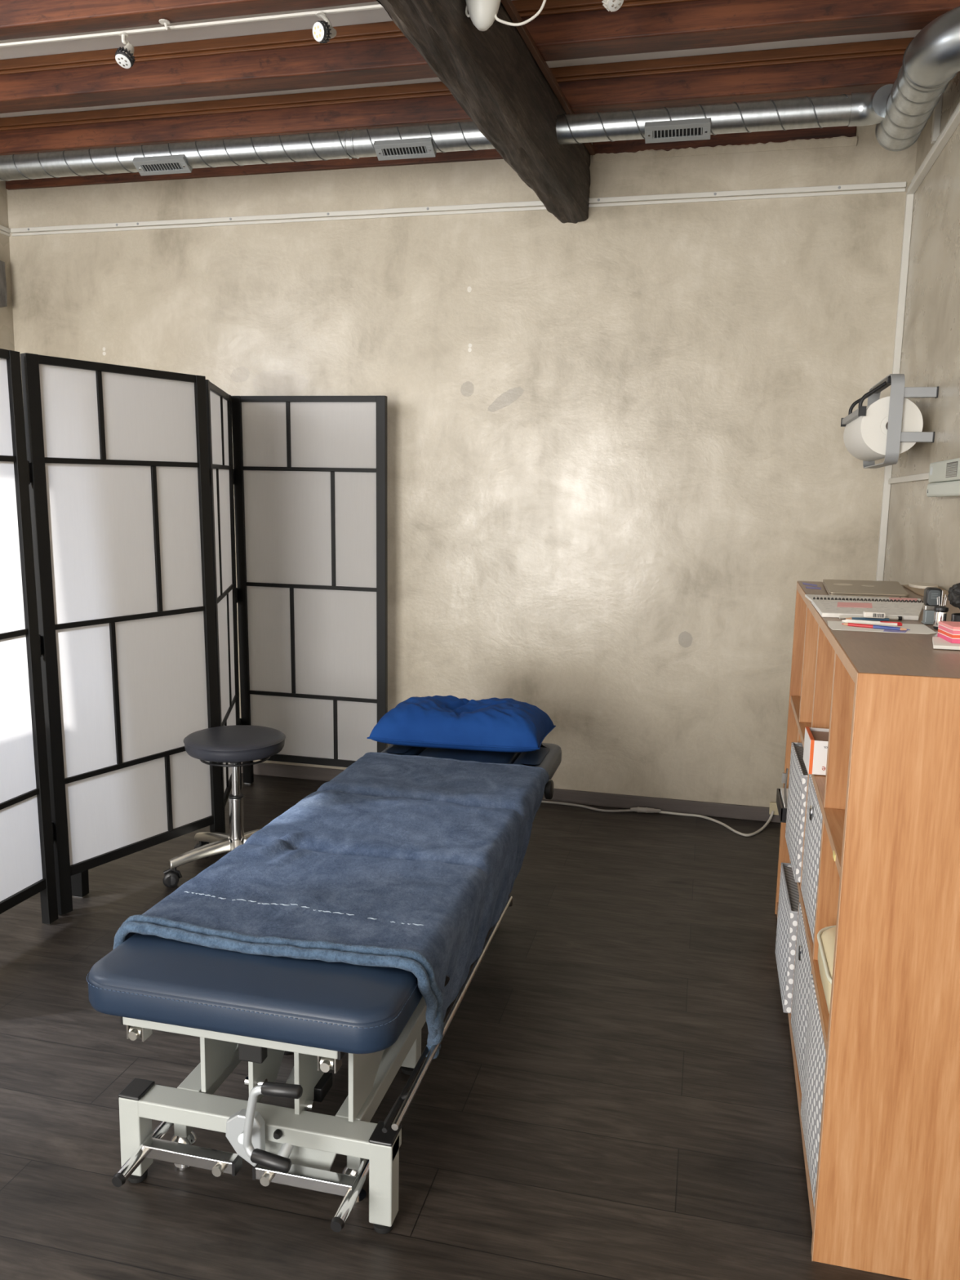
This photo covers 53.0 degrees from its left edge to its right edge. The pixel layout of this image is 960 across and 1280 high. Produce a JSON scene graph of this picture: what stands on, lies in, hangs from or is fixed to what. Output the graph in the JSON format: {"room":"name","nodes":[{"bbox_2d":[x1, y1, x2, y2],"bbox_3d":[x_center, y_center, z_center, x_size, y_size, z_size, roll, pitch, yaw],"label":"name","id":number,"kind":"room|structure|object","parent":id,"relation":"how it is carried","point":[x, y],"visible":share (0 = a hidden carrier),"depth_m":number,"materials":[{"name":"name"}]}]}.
{"room":"examination room","nodes":[
{"label":"examination room","id":0,"kind":"room"},
{"bbox_2d":[0,181,14,351],"bbox_3d":[-3.091,-0.416,1.723,0.120,2.905,6.400,3,9,13],"label":"wall","id":1,"kind":"structure","parent":0,"point":[6,329],"depth_m":4.63,"materials":[{"name":"paint"}]},
{"bbox_2d":[0,261,7,308],"bbox_3d":[-2.334,-1.654,4.345,0.060,0.216,0.506,3,9,13],"label":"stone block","id":2,"kind":"object","parent":1,"relation":"attached to","point":[3,304],"visible":1,"depth_m":4.56,"materials":[{"name":"grey stone"}]},
{"bbox_2d":[0,225,10,236],"bbox_3d":[-2.373,-1.887,4.145,0.014,0.034,0.999,3,9,13],"label":"trim","id":3,"kind":"structure","parent":1,"relation":"attached to","point":[5,229],"depth_m":4.59,"materials":[{"name":"white plastic"}]},
{"bbox_2d":[0,773,910,1279],"bbox_3d":[-1.175,1.179,1.457,4.495,0.100,6.750,3,9,13],"label":"floor","id":4,"kind":"structure","parent":0,"point":[610,1093],"depth_m":2.18,"materials":[{"name":"brown wood"}]},
{"bbox_2d":[0,348,387,924],"bbox_3d":[-1.035,-0.040,3.297,0.758,1.788,2.259,3,9,13],"label":"folding screen","id":5,"kind":"object","parent":4,"relation":"on","point":[119,594],"visible":0.91,"depth_m":3.37,"materials":[{"name":"white paper"}]},
{"bbox_2d":[163,724,285,887],"bbox_3d":[-0.861,0.586,3.447,0.468,0.513,0.465,3,9,13],"label":"stool","id":6,"kind":"object","parent":4,"relation":"on","point":[234,744],"visible":0.62,"depth_m":3.37,"materials":[{"name":"black leather"}]},
{"bbox_2d":[86,742,561,1234],"bbox_3d":[-0.212,0.727,2.656,0.633,0.485,1.991,3,9,13],"label":"massage table","id":7,"kind":"object","parent":4,"relation":"on","point":[257,1010],"visible":0.63,"depth_m":1.78,"materials":[{"name":"blue leather"}]},
{"bbox_2d":[113,751,549,1058],"bbox_3d":[-0.254,0.617,2.513,0.673,0.296,1.403,3,9,13],"label":"blanket","id":8,"kind":"object","parent":7,"relation":"on","point":[409,863],"visible":0.99,"depth_m":2.21,"materials":[{"name":"blue fabric"}]},
{"bbox_2d":[366,695,555,752],"bbox_3d":[-0.055,0.292,3.450,0.598,0.155,0.381,3,9,13],"label":"pillow","id":9,"kind":"object","parent":7,"relation":"on","point":[509,725],"visible":1,"depth_m":3.32,"materials":[{"name":"blue fabric"}]},
{"bbox_2d":[541,800,774,836],"bbox_3d":[0.700,0.744,4.156,1.105,0.059,0.213,3,9,13],"label":"lead","id":10,"kind":"object","parent":4,"relation":"on","point":[645,810],"visible":0.91,"depth_m":4.22,"materials":[{"name":"grey plastic"}]},
{"bbox_2d":[774,581,959,1279],"bbox_3d":[1.005,0.478,2.362,0.436,1.113,1.560,3,9,13],"label":"bookcase","id":11,"kind":"object","parent":4,"relation":"on","point":[887,1198],"visible":0.72,"depth_m":1.66,"materials":[{"name":"brown wood"}]},
{"bbox_2d":[776,787,788,822],"bbox_3d":[1.030,0.516,2.985,0.200,0.052,0.210,3,9,13],"label":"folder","id":12,"kind":"object","parent":11,"relation":"on","point":[780,802],"visible":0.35,"depth_m":2.97,"materials":[{"name":"black plastic"}]},
{"bbox_2d":[781,768,788,808],"bbox_3d":[0.979,0.448,2.843,0.173,0.230,0.072,3,9,13],"label":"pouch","id":13,"kind":"object","parent":11,"relation":"on","point":[784,775],"visible":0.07,"depth_m":2.85,"materials":[{"name":"plastic"}]},
{"bbox_2d":[775,862,799,1013],"bbox_3d":[0.974,0.816,2.623,0.313,0.278,0.351,3,9,13],"label":"storage bin","id":14,"kind":"object","parent":11,"relation":"on","point":[788,895],"visible":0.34,"depth_m":2.55,"materials":[{"name":"grey fabric"}]},
{"bbox_2d":[785,742,808,882],"bbox_3d":[0.987,0.462,2.570,0.313,0.282,0.351,3,9,13],"label":"storage bin","id":15,"kind":"object","parent":11,"relation":"on","point":[798,774],"visible":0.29,"depth_m":2.50,"materials":[{"name":"grey fabric"}]},
{"bbox_2d":[791,902,811,1092],"bbox_3d":[0.899,0.848,2.243,0.313,0.322,0.354,3,9,13],"label":"storage bin","id":16,"kind":"object","parent":11,"relation":"on","point":[802,967],"visible":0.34,"depth_m":2.22,"materials":[{"name":"grey fabric"}]},
{"bbox_2d":[802,582,817,586],"bbox_3d":[1.012,-0.171,2.963,0.034,0.003,0.111,-2,9,-19],"label":"sticky note","id":17,"kind":"object","parent":11,"relation":"on","point":[806,584],"visible":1,"depth_m":2.97,"materials":[{"name":"blue"}]},
{"bbox_2d":[800,773,822,941],"bbox_3d":[0.907,0.504,2.192,0.313,0.310,0.354,3,9,13],"label":"storage bin","id":18,"kind":"object","parent":11,"relation":"on","point":[814,817],"visible":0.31,"depth_m":2.18,"materials":[{"name":"grey fabric"}]},
{"bbox_2d":[800,973,826,1208],"bbox_3d":[0.800,0.899,1.873,0.313,0.324,0.346,3,9,13],"label":"storage bin","id":19,"kind":"object","parent":11,"relation":"on","point":[815,1060],"visible":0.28,"depth_m":1.87,"materials":[{"name":"grey fabric"}]},
{"bbox_2d":[805,586,821,589],"bbox_3d":[0.991,-0.155,2.866,0.044,0.002,0.061,4,9,19],"label":"sticky note","id":20,"kind":"object","parent":11,"relation":"on","point":[806,587],"visible":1,"depth_m":2.86,"materials":[{"name":"blue"}]},
{"bbox_2d":[803,726,829,775],"bbox_3d":[0.856,0.265,2.277,0.160,0.082,0.136,3,9,13],"label":"cardboard box","id":21,"kind":"object","parent":11,"relation":"on","point":[815,740],"visible":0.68,"depth_m":2.23,"materials":[{"name":"beige cardboard"}]},
{"bbox_2d":[817,925,835,1013],"bbox_3d":[0.766,0.656,1.848,0.217,0.112,0.309,3,9,13],"label":"plastic tub","id":22,"kind":"object","parent":11,"relation":"on","point":[826,935],"visible":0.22,"depth_m":1.87,"materials":[{"name":"beige plastic"}]},
{"bbox_2d":[832,850,835,861],"bbox_3d":[0.652,0.397,1.774,0.002,0.012,0.024,3,9,13],"label":"price tag","id":23,"kind":"object","parent":11,"relation":"attached to","point":[833,853],"visible":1,"depth_m":1.77,"materials":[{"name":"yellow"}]},
{"bbox_2d":[804,594,924,620],"bbox_3d":[0.986,-0.085,2.407,0.295,0.021,0.430,3,9,13],"label":"notebook","id":24,"kind":"object","parent":11,"relation":"on","point":[828,606],"visible":1,"depth_m":2.38,"materials":[{"name":"white paper"}]},
{"bbox_2d":[822,579,908,598],"bbox_3d":[1.123,-0.150,2.806,0.241,0.021,0.394,3,9,13],"label":"laptop","id":25,"kind":"object","parent":11,"relation":"on","point":[833,587],"visible":0.87,"depth_m":2.74,"materials":[{"name":"beige metal"}]},
{"bbox_2d":[844,617,888,621],"bbox_3d":[0.876,-0.047,2.186,0.102,0.008,0.006,1,8,2],"label":"pencil","id":26,"kind":"object","parent":11,"relation":"on","point":[850,618],"visible":0.88,"depth_m":2.18,"materials":[{"name":"blue wood"}]},
{"bbox_2d":[839,615,902,620],"bbox_3d":[0.895,-0.051,2.208,0.140,0.010,0.010,1,8,2],"label":"pen","id":27,"kind":"object","parent":11,"relation":"on","point":[897,618],"visible":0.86,"depth_m":2.21,"materials":[{"name":"grey plastic"}]},
{"bbox_2d":[862,611,885,618],"bbox_3d":[0.893,-0.057,2.184,0.046,0.013,0.022,3,9,13],"label":"eraser","id":28,"kind":"object","parent":11,"relation":"on","point":[865,614],"visible":1,"depth_m":2.17,"materials":[{"name":"white rubber"}]},
{"bbox_2d":[826,620,937,634],"bbox_3d":[0.864,-0.028,2.089,0.212,0.004,0.150,3,9,13],"label":"paper sheet","id":29,"kind":"object","parent":11,"relation":"on","point":[834,625],"visible":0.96,"depth_m":2.06,"materials":[{"name":"white paper"}]},
{"bbox_2d":[841,619,902,626],"bbox_3d":[0.861,-0.038,2.118,0.124,0.009,0.013,5,9,22],"label":"pen","id":30,"kind":"object","parent":29,"relation":"on","point":[855,621],"visible":0.98,"depth_m":2.12,"materials":[{"name":"white plastic"}]},
{"bbox_2d":[841,622,910,630],"bbox_3d":[0.846,-0.028,2.063,0.139,0.008,0.006,7,10,33],"label":"pencil","id":31,"kind":"object","parent":29,"relation":"on","point":[863,625],"visible":1,"depth_m":2.06,"materials":[{"name":"red paint"}]},
{"bbox_2d":[883,629,907,632],"bbox_3d":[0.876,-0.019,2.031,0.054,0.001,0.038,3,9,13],"label":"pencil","id":32,"kind":"object","parent":29,"relation":"on","point":[885,630],"visible":1,"depth_m":2.02,"materials":[{"name":"blue wood"}]},
{"bbox_2d":[903,584,948,597],"bbox_3d":[1.316,-0.145,2.827,0.100,0.009,0.310,3,9,13],"label":"desk mat","id":33,"kind":"object","parent":11,"relation":"on","point":[918,591],"visible":0.23,"depth_m":2.81,"materials":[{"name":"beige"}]},
{"bbox_2d":[908,582,937,588],"bbox_3d":[1.337,-0.164,2.908,0.080,0.010,0.116,3,9,13],"label":"pad","id":34,"kind":"object","parent":33,"relation":"on","point":[914,584],"visible":0.88,"depth_m":2.89,"materials":[{"name":"beige"}]},
{"bbox_2d":[920,586,942,624],"bbox_3d":[1.006,-0.076,2.145,0.034,0.081,0.032,3,9,13],"label":"stamp","id":35,"kind":"object","parent":11,"relation":"on","point":[931,593],"visible":0.88,"depth_m":2.13,"materials":[{"name":"black plastic"}]},
{"bbox_2d":[933,591,948,629],"bbox_3d":[0.990,-0.064,2.069,0.030,0.082,0.030,3,9,13],"label":"holder","id":36,"kind":"object","parent":11,"relation":"on","point":[940,611],"visible":0.87,"depth_m":2.06,"materials":[{"name":"silver metal"}]},
{"bbox_2d":[932,636,959,649],"bbox_3d":[0.978,0.009,1.853,0.222,0.010,0.126,3,9,13],"label":"pad","id":37,"kind":"object","parent":11,"relation":"on","point":[939,642],"visible":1,"depth_m":1.82,"materials":[{"name":"white paper"}]},
{"bbox_2d":[937,621,959,643],"bbox_3d":[0.947,-0.014,1.875,0.078,0.032,0.092,2,8,9],"label":"cube","id":38,"kind":"object","parent":37,"relation":"on","point":[949,631],"visible":1,"depth_m":1.86,"materials":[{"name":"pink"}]},
{"bbox_2d":[951,613,959,622],"bbox_3d":[1.036,-0.035,2.038,0.072,0.036,0.072,3,9,13],"label":"pot","id":39,"kind":"object","parent":11,"relation":"on","point":[955,616],"visible":0.4,"depth_m":2.03,"materials":[{"name":"black plastic"}]},
{"bbox_2d":[947,582,959,608],"bbox_3d":[1.029,-0.095,2.041,0.068,0.068,0.074,3,9,13],"label":"pouch","id":40,"kind":"object","parent":39,"relation":"on","point":[953,595],"visible":1,"depth_m":2.03,"materials":[{"name":"black fabric"}]},
{"bbox_2d":[0,0,921,117],"bbox_3d":[-1.115,-1.794,1.024,4.495,0.100,6.750,3,9,13],"label":"ceiling","id":41,"kind":"structure","parent":0,"point":[380,15],"depth_m":3.33,"materials":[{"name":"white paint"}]},
{"bbox_2d":[0,0,377,39],"bbox_3d":[-1.307,-1.964,2.974,2.613,0.132,0.107,3,9,13],"label":"joist","id":42,"kind":"object","parent":41,"relation":"attached to","point":[19,19],"visible":0.99,"depth_m":2.92,"materials":[{"name":"red wood"}]},
{"bbox_2d":[0,4,383,47],"bbox_3d":[-1.199,-1.890,2.999,2.220,0.021,0.048,3,9,13],"label":"track","id":43,"kind":"object","parent":42,"relation":"attached to","point":[162,21],"visible":0.97,"depth_m":2.94,"materials":[{"name":"white plastic"}]},
{"bbox_2d":[115,31,135,68],"bbox_3d":[-1.108,-1.840,3.010,0.058,0.094,0.063,3,9,13],"label":"spotlight","id":44,"kind":"object","parent":43,"relation":"attached to","point":[124,57],"visible":1,"depth_m":3.00,"materials":[{"name":"white plastic"}]},
{"bbox_2d":[312,11,336,43],"bbox_3d":[-0.465,-1.818,2.868,0.060,0.085,0.074,3,9,13],"label":"spotlight","id":45,"kind":"object","parent":43,"relation":"attached to","point":[323,31],"visible":1,"depth_m":2.85,"materials":[{"name":"white plastic"}]},
{"bbox_2d":[0,21,438,113],"bbox_3d":[-1.173,-2.031,3.458,2.644,0.132,0.138,3,9,13],"label":"joist","id":46,"kind":"object","parent":41,"relation":"attached to","point":[380,51],"visible":0.67,"depth_m":3.36,"materials":[{"name":"red wood"}]},
{"bbox_2d":[0,81,472,155],"bbox_3d":[-1.044,-2.094,3.907,2.683,0.132,0.126,3,9,13],"label":"joist","id":47,"kind":"object","parent":41,"relation":"attached to","point":[426,103],"visible":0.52,"depth_m":3.84,"materials":[{"name":"red wood"}]},
{"bbox_2d":[549,37,914,114],"bbox_3d":[0.915,-1.984,3.416,1.356,0.132,0.139,3,9,13],"label":"joist","id":48,"kind":"object","parent":41,"relation":"attached to","point":[831,69],"visible":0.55,"depth_m":3.37,"materials":[{"name":"red wood"}]},
{"bbox_2d":[511,0,959,61],"bbox_3d":[0.782,-1.918,2.946,1.395,0.132,0.141,3,9,13],"label":"joist","id":49,"kind":"object","parent":41,"relation":"attached to","point":[564,29],"visible":0.81,"depth_m":2.94,"materials":[{"name":"red wood"}]},
{"bbox_3d":[0.650,-1.854,2.487,1.434,0.133,0.133,3,9,13],"label":"joist","id":50,"kind":"object","parent":41,"relation":"attached to","visible":0},
{"bbox_2d":[601,0,623,12],"bbox_3d":[0.357,-1.760,2.611,0.067,0.099,0.060,3,9,13],"label":"spotlight","id":51,"kind":"object","parent":50,"relation":"attached to","point":[611,6],"visible":1,"depth_m":2.61,"materials":[{"name":"white plastic"}]},
{"bbox_2d":[6,124,917,807],"bbox_3d":[-0.375,-0.755,4.418,4.495,2.905,0.150,3,9,13],"label":"wall","id":52,"kind":"structure","parent":0,"point":[619,458],"depth_m":4.16,"materials":[{"name":"paint"}]},
{"bbox_2d":[5,148,503,190],"bbox_3d":[-0.992,-2.145,4.282,2.590,0.138,0.022,3,9,13],"label":"ceiling beam","id":53,"kind":"structure","parent":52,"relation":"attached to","point":[481,154],"depth_m":4.28,"materials":[{"name":"red wood"}]},
{"bbox_2d":[10,182,906,236],"bbox_3d":[-0.304,-1.849,4.162,3.995,0.034,0.014,3,9,13],"label":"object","id":54,"kind":"structure","parent":52,"relation":"attached to","point":[265,219],"depth_m":4.11,"materials":[{"name":"white plastic"}]},
{"bbox_2d":[376,0,595,223],"bbox_3d":[-0.602,-1.455,0.977,0.200,0.295,6.423,4,9,18],"label":"ceiling beam","id":55,"kind":"structure","parent":52,"relation":"attached to","point":[498,75],"depth_m":2.93,"materials":[{"name":"brown wood"}]},
{"bbox_2d":[0,121,494,181],"bbox_3d":[-1.118,-1.905,3.795,2.609,0.115,0.108,3,9,13],"label":"ventilation duct","id":56,"kind":"object","parent":55,"relation":"attached to","point":[419,141],"visible":0.91,"depth_m":3.71,"materials":[{"name":"metal"}]},
{"bbox_2d":[132,154,192,175],"bbox_3d":[-1.255,-1.884,3.814,0.224,0.063,0.075,3,9,13],"label":"air vent","id":57,"kind":"object","parent":56,"relation":"attached to","point":[144,164],"depth_m":3.80,"materials":[{"name":"silver metal"}]},
{"bbox_2d":[373,137,436,160],"bbox_3d":[-0.278,-1.831,3.585,0.224,0.063,0.075,3,9,13],"label":"air vent","id":58,"kind":"object","parent":56,"relation":"attached to","point":[384,148],"depth_m":3.57,"materials":[{"name":"silver metal"}]},
{"bbox_2d":[465,0,546,31],"bbox_3d":[0.066,-1.663,2.444,0.222,0.202,0.100,3,9,13],"label":"spotlight","id":59,"kind":"object","parent":55,"relation":"attached to","point":[482,14],"visible":1,"depth_m":2.44,"materials":[{"name":"white plastic"}]},
{"bbox_2d":[555,93,851,144],"bbox_3d":[0.758,-1.802,3.353,0.996,0.114,0.106,3,9,13],"label":"ventilation duct","id":60,"kind":"object","parent":55,"relation":"attached to","point":[699,122],"visible":1,"depth_m":3.32,"materials":[{"name":"metal"}]},
{"bbox_2d":[644,117,711,143],"bbox_3d":[0.689,-1.778,3.358,0.224,0.063,0.075,3,9,13],"label":"air vent","id":61,"kind":"object","parent":60,"relation":"attached to","point":[657,130],"depth_m":3.35,"materials":[{"name":"silver metal"}]},
{"bbox_2d":[240,761,780,822],"bbox_3d":[-0.349,0.666,4.528,4.045,0.062,0.012,3,9,13],"label":"baseboard","id":62,"kind":"structure","parent":52,"relation":"attached to","point":[575,797],"depth_m":4.29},
{"bbox_2d":[592,125,857,154],"bbox_3d":[0.958,-2.034,3.829,1.020,0.149,0.016,3,9,13],"label":"ceiling beam","id":63,"kind":"structure","parent":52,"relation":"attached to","point":[780,135],"depth_m":3.81,"materials":[{"name":"red wood"}]},
{"bbox_2d":[592,136,857,161],"bbox_3d":[0.960,-1.956,3.836,1.020,0.032,0.022,3,9,13],"label":"trim","id":64,"kind":"structure","parent":52,"relation":"attached to","point":[841,141],"depth_m":3.82,"materials":[{"name":"paint"}]},
{"bbox_2d":[768,802,778,815],"bbox_3d":[1.276,0.724,4.127,0.068,0.052,0.015,3,9,13],"label":"wall socket","id":65,"kind":"object","parent":52,"relation":"attached to","point":[773,806],"visible":0.51,"depth_m":4.12,"materials":[{"name":"beige plastic"}]},
{"bbox_2d":[875,192,914,581],"bbox_3d":[1.629,-0.490,3.880,0.026,2.491,0.022,3,9,13],"label":"trim","id":66,"kind":"structure","parent":52,"relation":"attached to","point":[909,197],"depth_m":3.77,"materials":[{"name":"white plastic"}]},
{"bbox_2d":[883,71,959,591],"bbox_3d":[0.973,-0.196,0.769,0.150,2.905,6.400,3,9,13],"label":"wall","id":67,"kind":"structure","parent":0,"point":[922,544],"depth_m":3.21,"materials":[{"name":"paint"}]},
{"bbox_2d":[840,373,938,468],"bbox_3d":[1.416,-0.756,3.375,0.235,0.290,0.498,3,9,13],"label":"holder","id":68,"kind":"object","parent":67,"relation":"attached to","point":[899,392],"visible":0.8,"depth_m":3.14,"materials":[{"name":"grey metal"}]},
{"bbox_2d":[843,395,923,461],"bbox_3d":[1.405,-0.735,3.381,0.192,0.192,0.444,3,9,13],"label":"paper roll","id":69,"kind":"object","parent":68,"relation":"in","point":[864,437],"visible":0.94,"depth_m":3.18,"materials":[{"name":"white paper"}]},
{"bbox_2d":[847,6,959,151],"bbox_3d":[1.325,-1.698,2.922,0.257,0.175,0.760,2,8,7],"label":"ventilation duct","id":70,"kind":"object","parent":67,"relation":"attached to","point":[900,110],"visible":0.99,"depth_m":2.88,"materials":[{"name":"metal"}]},
{"bbox_2d":[888,472,928,484],"bbox_3d":[1.537,-0.577,3.441,0.012,0.022,0.836,3,9,13],"label":"trim","id":71,"kind":"structure","parent":67,"relation":"attached to","point":[920,477],"depth_m":3.42,"materials":[{"name":"white plastic"}]},
{"bbox_2d":[906,102,959,194],"bbox_3d":[1.164,-1.451,1.680,0.026,0.052,4.184,3,9,13],"label":"trim","id":72,"kind":"structure","parent":67,"relation":"attached to","point":[953,122],"depth_m":3.25,"materials":[{"name":"white plastic"}]},
{"bbox_2d":[930,93,942,143],"bbox_3d":[1.566,-1.861,3.288,0.022,0.305,0.030,3,9,13],"label":"trim","id":73,"kind":"structure","parent":67,"relation":"attached to","point":[936,119],"depth_m":3.29,"materials":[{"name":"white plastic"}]},
{"bbox_2d":[926,457,959,497],"bbox_3d":[1.374,-0.472,2.820,0.034,0.105,0.428,3,9,13],"label":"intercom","id":74,"kind":"object","parent":67,"relation":"attached to","point":[944,479],"visible":1,"depth_m":2.81,"materials":[{"name":"grey plastic"}]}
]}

